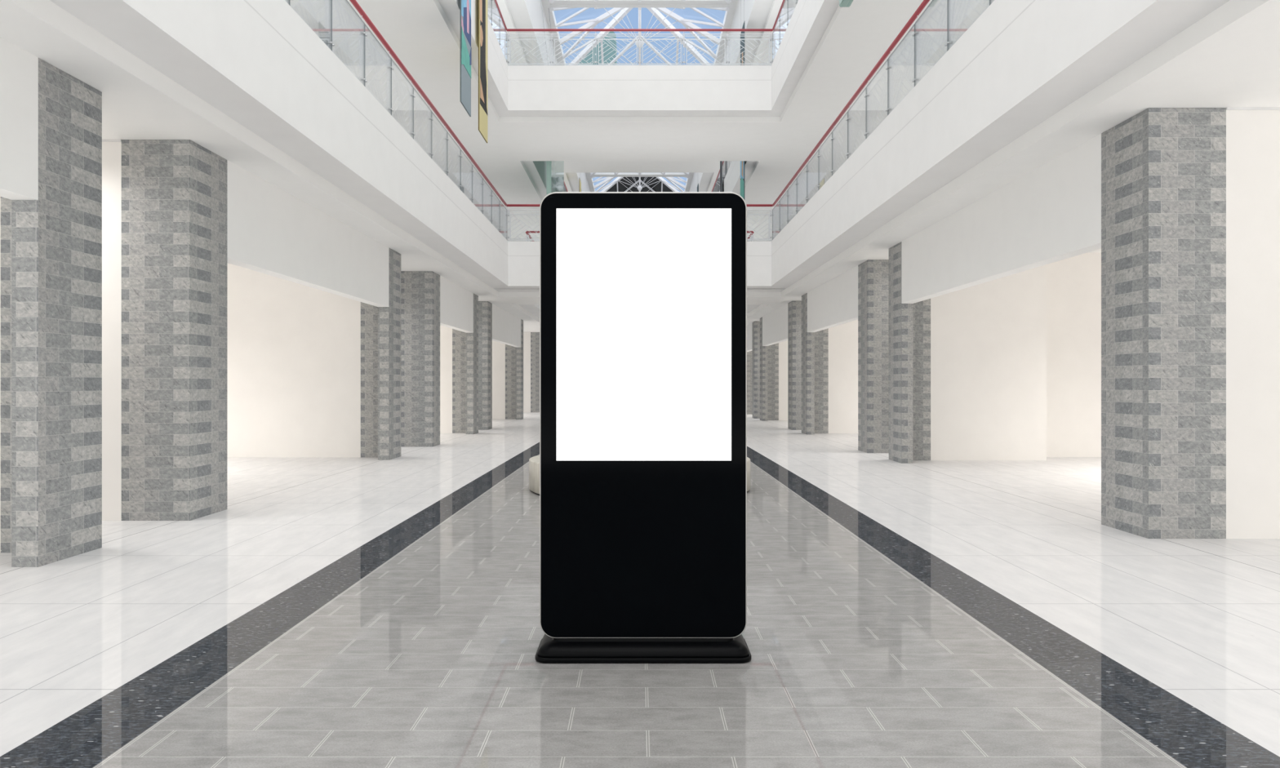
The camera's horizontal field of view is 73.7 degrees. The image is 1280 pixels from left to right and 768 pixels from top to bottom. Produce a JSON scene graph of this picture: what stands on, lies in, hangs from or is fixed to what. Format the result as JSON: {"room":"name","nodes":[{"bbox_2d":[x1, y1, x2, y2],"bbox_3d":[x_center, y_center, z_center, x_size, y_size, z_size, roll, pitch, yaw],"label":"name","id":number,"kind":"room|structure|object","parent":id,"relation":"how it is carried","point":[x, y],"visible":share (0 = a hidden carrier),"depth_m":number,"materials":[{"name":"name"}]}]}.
{"room":"shopping mall","nodes":[
{"label":"shopping mall","id":0,"kind":"room"},
{"bbox_2d":[0,196,0,552],"bbox_3d":[-8.492,-0.512,6.735,7.015,3.665,0.150,0,0,0],"label":"wall","id":1,"kind":"structure","parent":0,"point":[0,197],"depth_m":6.66,"materials":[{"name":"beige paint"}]},
{"bbox_2d":[102,142,121,520],"bbox_3d":[-8.492,-0.512,8.282,7.015,3.665,0.150,0,0,0],"label":"wall","id":2,"kind":"structure","parent":0,"point":[111,151],"depth_m":8.21,"materials":[{"name":"beige paint"}]},
{"bbox_2d":[102,139,121,142],"bbox_3d":[-8.492,-2.335,8.201,7.015,0.020,0.012,0,0,0],"label":"trim","id":3,"kind":"structure","parent":2,"relation":"attached to","point":[103,140],"depth_m":8.20,"materials":[{"name":"white paint"}]},
{"bbox_2d":[226,262,360,457],"bbox_3d":[-8.492,-0.512,15.315,7.015,3.665,0.150,0,0,0],"label":"wall","id":4,"kind":"structure","parent":0,"point":[294,349],"depth_m":15.24,"materials":[{"name":"beige paint"}]},
{"bbox_2d":[440,324,452,433],"bbox_3d":[-8.492,-0.512,22.775,7.015,3.665,0.150,0,0,0],"label":"wall","id":5,"kind":"structure","parent":0,"point":[446,333],"depth_m":22.70,"materials":[{"name":"beige paint"}]},
{"bbox_2d":[492,340,505,419],"bbox_3d":[-8.492,-0.512,31.695,7.015,3.665,0.150,0,0,0],"label":"wall","id":6,"kind":"structure","parent":0,"point":[498,348],"depth_m":31.62,"materials":[{"name":"beige paint"}]},
{"bbox_2d":[523,332,530,412],"bbox_3d":[-8.492,-0.512,39.075,7.015,3.665,0.150,0,0,0],"label":"wall","id":7,"kind":"structure","parent":0,"point":[526,335],"depth_m":39.00,"materials":[{"name":"beige paint"}]},
{"bbox_2d":[346,0,932,241],"bbox_3d":[0.000,-7.383,30.000,24.000,1.055,72.000,0,0,0],"label":"ceiling","id":8,"kind":"structure","parent":0,"point":[420,33],"depth_m":22.58,"materials":[{"name":"paint"}]},
{"bbox_2d":[438,0,508,110],"bbox_3d":[-3.533,-7.583,7.950,0.314,1.147,27.900,0,0,0],"label":"trim","id":9,"kind":"structure","parent":8,"relation":"attached to","point":[497,65],"depth_m":19.38,"materials":[{"name":"white paint"}]},
{"bbox_2d":[487,0,507,62],"bbox_3d":[-3.421,-8.639,17.918,0.080,0.963,7.973,0,0,0],"label":"balustrade","id":10,"kind":"object","parent":9,"relation":"on","point":[494,13],"visible":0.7,"depth_m":20.55,"materials":[{"name":"red paint"}]},
{"bbox_2d":[522,160,546,198],"bbox_3d":[-3.533,-7.583,43.400,0.314,1.147,33.200,0,0,0],"label":"trim","id":11,"kind":"structure","parent":8,"relation":"attached to","point":[537,170],"depth_m":29.37,"materials":[{"name":"white paint"}]},
{"bbox_2d":[564,182,568,191],"bbox_3d":[-3.429,-8.639,34.763,0.065,0.963,15.907,0,0,0],"label":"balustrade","id":12,"kind":"object","parent":11,"relation":"on","point":[565,187],"visible":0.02,"depth_m":39.03,"materials":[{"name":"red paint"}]},
{"bbox_2d":[496,65,783,116],"bbox_3d":[0.000,-7.583,22.150,7.380,1.147,0.500,0,0,0],"label":"trim","id":13,"kind":"structure","parent":8,"relation":"attached to","point":[534,91],"depth_m":21.90,"materials":[{"name":"white paint"}]},
{"bbox_2d":[506,28,773,65],"bbox_3d":[0.000,-8.639,21.945,6.840,0.963,0.080,0,0,0],"label":"balustrade","id":14,"kind":"object","parent":13,"relation":"on","point":[551,30],"visible":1,"depth_m":21.95,"materials":[{"name":"clear glass"}]},
{"bbox_2d":[719,160,756,194],"bbox_3d":[3.533,-7.583,43.400,0.314,1.147,33.200,0,0,0],"label":"trim","id":15,"kind":"structure","parent":8,"relation":"attached to","point":[731,182],"depth_m":30.48,"materials":[{"name":"white paint"}]},
{"bbox_2d":[711,160,731,191],"bbox_3d":[3.429,-8.639,34.763,0.065,0.963,15.907,0,0,0],"label":"balustrade","id":16,"kind":"object","parent":15,"relation":"on","point":[726,164],"visible":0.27,"depth_m":34.96,"materials":[{"name":"clear glass"}]},
{"bbox_2d":[771,0,839,110],"bbox_3d":[3.533,-7.583,7.950,0.314,1.147,27.900,0,0,0],"label":"trim","id":17,"kind":"structure","parent":8,"relation":"attached to","point":[810,20],"depth_m":18.57,"materials":[{"name":"white paint"}]},
{"bbox_2d":[771,0,798,62],"bbox_3d":[3.421,-8.639,17.918,0.080,0.963,7.973,0,0,0],"label":"balustrade","id":18,"kind":"object","parent":17,"relation":"on","point":[787,8],"visible":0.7,"depth_m":20.48,"materials":[{"name":"red paint"}]},
{"bbox_2d":[496,0,782,191],"bbox_3d":[0.000,-11.665,30.000,24.000,0.600,72.000,0,0,0],"label":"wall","id":19,"kind":"structure","parent":0,"point":[570,166],"depth_m":44.12,"materials":[{"name":"paint"}]},
{"bbox_2d":[506,0,773,64],"bbox_3d":[0.000,-12.659,15.950,8.040,2.282,43.900,0,0,0],"label":"trim","id":20,"kind":"structure","parent":19,"relation":"attached to","point":[525,14],"depth_m":29.32,"materials":[{"name":"white paint"}]},
{"bbox_2d":[460,0,471,116],"bbox_3d":[-3.300,-9.350,16.185,0.040,8.300,0.970,0,0,0],"label":"hanging banner","id":21,"kind":"object","parent":20,"relation":"hanging from","point":[465,5],"visible":1,"depth_m":16.13,"materials":[{"name":"blue fabric"}]},
{"bbox_2d":[461,0,471,17],"bbox_3d":[-3.287,-8.941,16.185,0.002,4.318,0.896,0,0,0],"label":"picture","id":22,"kind":"object","parent":21,"relation":"attached to","point":[465,4],"depth_m":16.15},
{"bbox_2d":[478,0,487,142],"bbox_3d":[-3.300,-9.350,17.980,0.040,8.300,1.020,0,0,0],"label":"hanging banner","id":23,"kind":"object","parent":20,"relation":"hanging from","point":[482,4],"visible":1,"depth_m":17.88,"materials":[{"name":"yellow fabric"}]},
{"bbox_2d":[540,0,564,194],"bbox_3d":[-3.021,-9.350,28.800,0.531,8.301,4.400,0,0,0],"label":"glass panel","id":24,"kind":"object","parent":20,"relation":"hanging from","point":[555,169],"visible":0.17,"depth_m":27.92,"materials":[{"name":"glass"}]},
{"bbox_2d":[549,4,729,64],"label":"frame","id":25,"kind":"structure","parent":20,"relation":"attached to","point":[624,9],"depth_m":33.73,"materials":[{"name":"white paint"}]},
{"bbox_2d":[547,0,731,4],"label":"window","id":26,"kind":"structure","parent":20,"relation":"attached to","point":[552,2],"depth_m":30.20,"materials":[{"name":"blue glass"}]},
{"bbox_2d":[720,160,722,191],"bbox_3d":[3.300,-9.350,34.575,0.040,8.300,0.810,0,0,0],"label":"hanging banner","id":27,"kind":"object","parent":20,"relation":"hanging from","point":[721,162],"visible":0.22,"depth_m":34.44,"materials":[{"name":"fabric"}]},
{"bbox_2d":[740,0,745,199],"bbox_3d":[3.300,-9.350,27.400,0.040,8.300,1.060,0,0,0],"label":"hanging banner","id":28,"kind":"object","parent":20,"relation":"hanging from","point":[742,162],"visible":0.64,"depth_m":27.29,"materials":[{"name":"fabric"}]},
{"bbox_2d":[740,160,743,178],"bbox_3d":[3.287,-7.045,27.400,0.002,1.171,0.985,0,0,0],"label":"picture","id":29,"kind":"object","parent":28,"relation":"attached to","point":[741,162],"depth_m":27.41},
{"bbox_2d":[742,51,742,176],"bbox_3d":[3.286,-8.597,27.302,0.003,4.146,0.394,0,0,0],"label":"picture","id":30,"kind":"object","parent":28,"relation":"attached to","point":[742,51],"depth_m":27.30},
{"bbox_2d":[839,0,853,7],"bbox_3d":[3.021,-9.351,10.000,0.531,8.301,3.600,0,0,0],"label":"glass panel","id":31,"kind":"object","parent":20,"relation":"hanging from","point":[842,3],"visible":1,"depth_m":11.68,"materials":[{"name":"glass"}]},
{"bbox_2d":[566,173,713,191],"bbox_3d":[0.000,-12.659,54.550,8.040,2.282,17.100,0,0,0],"label":"trim","id":32,"kind":"structure","parent":19,"relation":"attached to","point":[704,180],"depth_m":51.01,"materials":[{"name":"white paint"}]},
{"bbox_2d":[578,173,581,191],"bbox_3d":[-3.300,-9.350,47.300,0.040,8.300,1.260,0,0,0],"label":"hanging banner","id":33,"kind":"object","parent":32,"relation":"hanging from","point":[580,173],"visible":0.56,"depth_m":47.63,"materials":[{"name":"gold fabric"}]},
{"bbox_2d":[590,175,688,191],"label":"window","id":34,"kind":"structure","parent":32,"relation":"attached to","point":[622,183],"depth_m":60.52,"materials":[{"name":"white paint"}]},
{"bbox_2d":[589,173,689,176],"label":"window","id":35,"kind":"structure","parent":32,"relation":"attached to","point":[591,174],"depth_m":55.19,"materials":[{"name":"white paint"}]},
{"bbox_2d":[0,412,1279,767],"bbox_3d":[0.000,1.420,30.000,24.000,0.200,72.000,0,0,0],"label":"floor","id":36,"kind":"structure","parent":0,"point":[337,612],"depth_m":4.43,"materials":[{"name":"grey tile"}]},
{"bbox_2d":[0,57,102,567],"bbox_3d":[-4.655,-0.511,6.500,0.660,3.663,0.727,0,0,0],"label":"stone pier","id":37,"kind":"object","parent":36,"relation":"on","point":[51,244],"visible":0.81,"depth_m":6.39,"materials":[{"name":"grey stone"}]},
{"bbox_2d":[121,139,226,520],"bbox_3d":[-4.655,-0.511,8.579,0.660,3.663,0.743,0,0,0],"label":"stone pier","id":38,"kind":"object","parent":36,"relation":"on","point":[174,192],"visible":1,"depth_m":8.21,"materials":[{"name":"grey stone"}]},
{"bbox_2d":[360,247,400,460],"bbox_3d":[-4.655,-0.511,15.095,0.660,3.663,0.750,0,0,0],"label":"stone pier","id":39,"kind":"object","parent":36,"relation":"on","point":[380,326],"visible":0.73,"depth_m":15.22,"materials":[{"name":"grey stone"}]},
{"bbox_2d":[400,271,439,446],"bbox_3d":[-4.655,-0.511,18.155,0.660,3.663,0.690,0,0,0],"label":"stone pier","id":40,"kind":"object","parent":36,"relation":"on","point":[420,290],"visible":1,"depth_m":17.81,"materials":[{"name":"grey stone"}]},
{"bbox_2d":[452,293,478,434],"bbox_3d":[-4.655,-0.511,22.525,0.660,3.663,0.690,0,0,0],"label":"stone pier","id":41,"kind":"object","parent":36,"relation":"on","point":[464,345],"visible":0.73,"depth_m":22.70,"materials":[{"name":"grey stone"}]},
{"bbox_2d":[478,301,492,430],"bbox_3d":[-4.655,-0.511,24.650,0.660,3.663,0.700,0,0,0],"label":"stone pier","id":42,"kind":"object","parent":36,"relation":"on","point":[485,308],"visible":0.57,"depth_m":24.30,"materials":[{"name":"grey stone"}]},
{"bbox_2d":[505,319,523,419],"bbox_3d":[-4.655,-0.511,31.425,0.660,3.663,0.650,0,0,0],"label":"stone pier","id":43,"kind":"object","parent":36,"relation":"on","point":[513,355],"visible":0.69,"depth_m":31.62,"materials":[{"name":"grey stone"}]},
{"bbox_2d":[530,332,539,412],"bbox_3d":[-4.655,-0.511,39.350,0.660,3.663,0.700,0,0,0],"label":"stone pier","id":44,"kind":"object","parent":36,"relation":"on","point":[535,336],"visible":0.57,"depth_m":39.00,"materials":[{"name":"grey stone"}]},
{"bbox_2d":[528,455,750,494],"bbox_3d":[0.000,1.129,10.770,2.770,0.383,2.770,0,0,0],"label":"bench","id":45,"kind":"object","parent":36,"relation":"on","point":[534,462],"visible":0.17,"depth_m":10.29,"materials":[{"name":"beige stone"}]},
{"bbox_2d":[535,191,751,662],"bbox_3d":[0.017,0.198,4.202,1.032,2.245,0.371,0,0,0],"label":"kiosk","id":46,"kind":"object","parent":36,"relation":"on","point":[643,295],"visible":1,"depth_m":4.11,"materials":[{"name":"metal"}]},
{"bbox_2d":[746,351,752,414],"bbox_3d":[4.655,-0.511,36.350,0.660,3.663,0.700,0,0,0],"label":"stone pier","id":47,"kind":"object","parent":36,"relation":"on","point":[749,354],"visible":0.15,"depth_m":36.52,"materials":[{"name":"grey stone"}]},
{"bbox_2d":[752,321,759,418],"bbox_3d":[4.655,-0.511,32.450,0.660,3.663,0.700,0,0,0],"label":"stone pier","id":48,"kind":"object","parent":36,"relation":"on","point":[756,325],"visible":0.36,"depth_m":32.10,"materials":[{"name":"grey stone"}]},
{"bbox_2d":[760,317,778,421],"bbox_3d":[4.655,-0.511,30.425,0.660,3.663,0.650,0,0,0],"label":"stone pier","id":49,"kind":"object","parent":36,"relation":"on","point":[769,355],"visible":0.69,"depth_m":30.62,"materials":[{"name":"grey stone"}]},
{"bbox_2d":[787,301,801,430],"bbox_3d":[4.655,-0.511,24.550,0.660,3.663,0.700,0,0,0],"label":"stone pier","id":50,"kind":"object","parent":36,"relation":"on","point":[794,308],"visible":0.57,"depth_m":24.20,"materials":[{"name":"grey stone"}]},
{"bbox_2d":[801,293,828,434],"bbox_3d":[4.655,-0.511,22.440,0.660,3.663,0.780,0,0,0],"label":"stone pier","id":51,"kind":"object","parent":36,"relation":"on","point":[815,345],"visible":0.73,"depth_m":22.57,"materials":[{"name":"grey stone"}]},
{"bbox_2d":[857,259,888,453],"bbox_3d":[4.655,-0.511,16.530,0.660,3.663,0.740,0,0,0],"label":"stone pier","id":52,"kind":"object","parent":36,"relation":"on","point":[873,274],"visible":0.64,"depth_m":16.16,"materials":[{"name":"grey stone"}]},
{"bbox_2d":[888,242,930,463],"bbox_3d":[4.655,-0.511,14.465,0.660,3.663,0.730,0,0,0],"label":"stone pier","id":53,"kind":"object","parent":36,"relation":"on","point":[909,324],"visible":0.73,"depth_m":14.59,"materials":[{"name":"grey stone"}]},
{"bbox_2d":[1101,107,1226,538],"bbox_3d":[4.655,-0.511,7.628,0.660,3.663,0.743,0,0,0],"label":"stone pier","id":54,"kind":"object","parent":36,"relation":"on","point":[1163,170],"visible":1,"depth_m":7.26,"materials":[{"name":"grey stone"}]},
{"bbox_2d":[0,0,1279,332],"bbox_3d":[0.000,-2.873,30.000,24.000,1.055,72.000,0,0,0],"label":"ceiling","id":55,"kind":"structure","parent":0,"point":[1230,56],"depth_m":7.36,"materials":[{"name":"paint"}]},
{"bbox_2d":[0,36,38,199],"bbox_3d":[-4.420,-1.833,0.068,0.190,1.025,12.136,0,0,0],"label":"trim","id":56,"kind":"structure","parent":55,"relation":"attached to","point":[19,68],"depth_m":5.94,"materials":[{"name":"paint"}]},
{"bbox_2d":[49,0,508,286],"bbox_3d":[-3.613,-3.074,7.950,0.474,1.147,27.900,0,0,0],"label":"fascia","id":57,"kind":"structure","parent":55,"relation":"attached to","point":[258,63],"depth_m":8.67,"materials":[{"name":"white paint"}]},
{"bbox_2d":[284,0,507,239],"bbox_3d":[-3.421,-4.129,12.818,0.080,0.963,18.173,0,0,0],"label":"balustrade","id":58,"kind":"object","parent":57,"relation":"on","point":[336,23],"visible":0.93,"depth_m":11.90,"materials":[{"name":"clear glass"}]},
{"bbox_2d":[226,160,388,306],"bbox_3d":[-4.420,-1.833,11.835,0.190,1.025,5.770,0,0,0],"label":"trim","id":59,"kind":"structure","parent":55,"relation":"attached to","point":[271,231],"depth_m":10.81,"materials":[{"name":"paint"}]},
{"bbox_2d":[440,275,473,333],"bbox_3d":[-4.420,-1.833,20.340,0.190,1.025,3.680,0,0,0],"label":"trim","id":60,"kind":"structure","parent":55,"relation":"attached to","point":[456,302],"depth_m":20.08,"materials":[{"name":"paint"}]},
{"bbox_2d":[492,303,520,346],"bbox_3d":[-4.420,-1.833,28.050,0.190,1.025,6.100,0,0,0],"label":"trim","id":61,"kind":"structure","parent":55,"relation":"attached to","point":[506,326],"depth_m":27.54,"materials":[{"name":"paint"}]},
{"bbox_2d":[518,304,539,318],"bbox_3d":[-3.613,-3.074,42.925,0.474,1.147,34.150,0,0,0],"label":"trim","id":62,"kind":"structure","parent":55,"relation":"attached to","point":[534,309],"depth_m":28.61,"materials":[{"name":"white paint"}]},
{"bbox_2d":[525,231,534,241],"bbox_3d":[-3.429,-4.129,29.300,0.065,0.963,6.840,0,0,0],"label":"balustrade","id":63,"kind":"object","parent":62,"relation":"on","point":[526,237],"visible":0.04,"depth_m":25.98,"materials":[{"name":"glass"}]},
{"bbox_2d":[490,241,788,292],"bbox_3d":[0.000,-3.071,22.600,7.700,1.151,1.400,0,0,0],"label":"trim","id":64,"kind":"structure","parent":55,"relation":"attached to","point":[523,256],"depth_m":21.90,"materials":[{"name":"white paint"}]},
{"bbox_2d":[506,204,773,241],"bbox_3d":[0.000,-4.129,21.945,6.840,0.963,0.080,0,0,0],"label":"balustrade","id":65,"kind":"object","parent":64,"relation":"on","point":[508,205],"visible":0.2,"depth_m":21.95,"materials":[{"name":"glass"}]},
{"bbox_2d":[746,322,752,351],"bbox_3d":[4.420,-1.833,34.400,0.190,1.025,3.200,0,0,0],"label":"trim","id":66,"kind":"structure","parent":55,"relation":"attached to","point":[749,327],"depth_m":33.55,"materials":[{"name":"paint"}]},
{"bbox_2d":[746,304,760,313],"bbox_3d":[3.613,-3.074,42.925,0.474,1.147,34.150,0,0,0],"label":"trim","id":67,"kind":"structure","parent":55,"relation":"attached to","point":[749,307],"depth_m":27.99,"materials":[{"name":"white paint"}]},
{"bbox_2d":[762,303,787,346],"bbox_3d":[4.420,-1.833,27.500,0.190,1.025,5.200,0,0,0],"label":"trim","id":68,"kind":"structure","parent":55,"relation":"attached to","point":[775,324],"depth_m":27.11,"materials":[{"name":"paint"}]},
{"bbox_2d":[807,265,857,332],"bbox_3d":[4.420,-1.833,19.475,0.190,1.025,5.150,0,0,0],"label":"trim","id":69,"kind":"structure","parent":55,"relation":"attached to","point":[834,303],"depth_m":19.02,"materials":[{"name":"paint"}]},
{"bbox_2d":[771,0,1230,286],"bbox_3d":[3.613,-3.074,7.950,0.474,1.147,27.900,0,0,0],"label":"fascia","id":70,"kind":"structure","parent":55,"relation":"attached to","point":[1020,63],"depth_m":8.67,"materials":[{"name":"white paint"}]},
{"bbox_2d":[771,0,994,239],"bbox_3d":[3.421,-4.129,12.818,0.080,0.963,18.173,0,0,0],"label":"balustrade","id":71,"kind":"object","parent":70,"relation":"on","point":[942,23],"visible":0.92,"depth_m":11.87,"materials":[{"name":"clear glass"}]},
{"bbox_2d":[901,133,1101,303],"bbox_3d":[4.420,-1.833,11.050,0.190,1.025,6.101,0,0,0],"label":"bulkhead","id":72,"kind":"structure","parent":55,"relation":"attached to","point":[1051,213],"depth_m":9.86,"materials":[{"name":"paint"}]},
{"bbox_3d":[0.000,-3.073,25.625,7.700,1.147,0.450,0,0,0],"label":"trim","id":73,"kind":"structure","parent":55,"relation":"attached to","visible":0},
{"bbox_2d":[526,231,752,241],"bbox_3d":[0.000,-4.129,25.797,6.840,0.963,0.065,0,0,0],"label":"balustrade","id":74,"kind":"object","parent":73,"relation":"on","point":[527,232],"visible":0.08,"depth_m":25.78,"materials":[{"name":"glass"}]},
{"bbox_2d":[778,340,787,420],"bbox_3d":[8.492,-0.512,30.695,7.015,3.665,0.150,0,0,0],"label":"wall","id":75,"kind":"structure","parent":0,"point":[783,346],"depth_m":30.62,"materials":[{"name":"beige paint"}]},
{"bbox_2d":[828,320,857,433],"bbox_3d":[8.492,-0.512,22.645,7.015,3.665,0.150,0,0,0],"label":"wall","id":76,"kind":"structure","parent":0,"point":[843,338],"depth_m":22.57,"materials":[{"name":"beige paint"}]},
{"bbox_2d":[930,253,1101,460],"bbox_3d":[8.492,-0.512,15.035,7.015,3.665,0.830,0,0,0],"label":"wall","id":77,"kind":"structure","parent":0,"point":[1015,359],"depth_m":14.62,"materials":[{"name":"beige paint"}]},
{"bbox_2d":[1226,110,1279,538],"bbox_3d":[8.492,-0.512,7.331,7.015,3.665,0.150,0,0,0],"label":"wall","id":78,"kind":"structure","parent":0,"point":[1252,136],"depth_m":7.26,"materials":[{"name":"beige paint"}]},
{"bbox_2d":[1226,106,1279,110],"bbox_3d":[8.492,-2.335,7.250,7.015,0.020,0.012,0,0,0],"label":"trim","id":79,"kind":"structure","parent":78,"relation":"attached to","point":[1227,108],"depth_m":7.24,"materials":[{"name":"white paint"}]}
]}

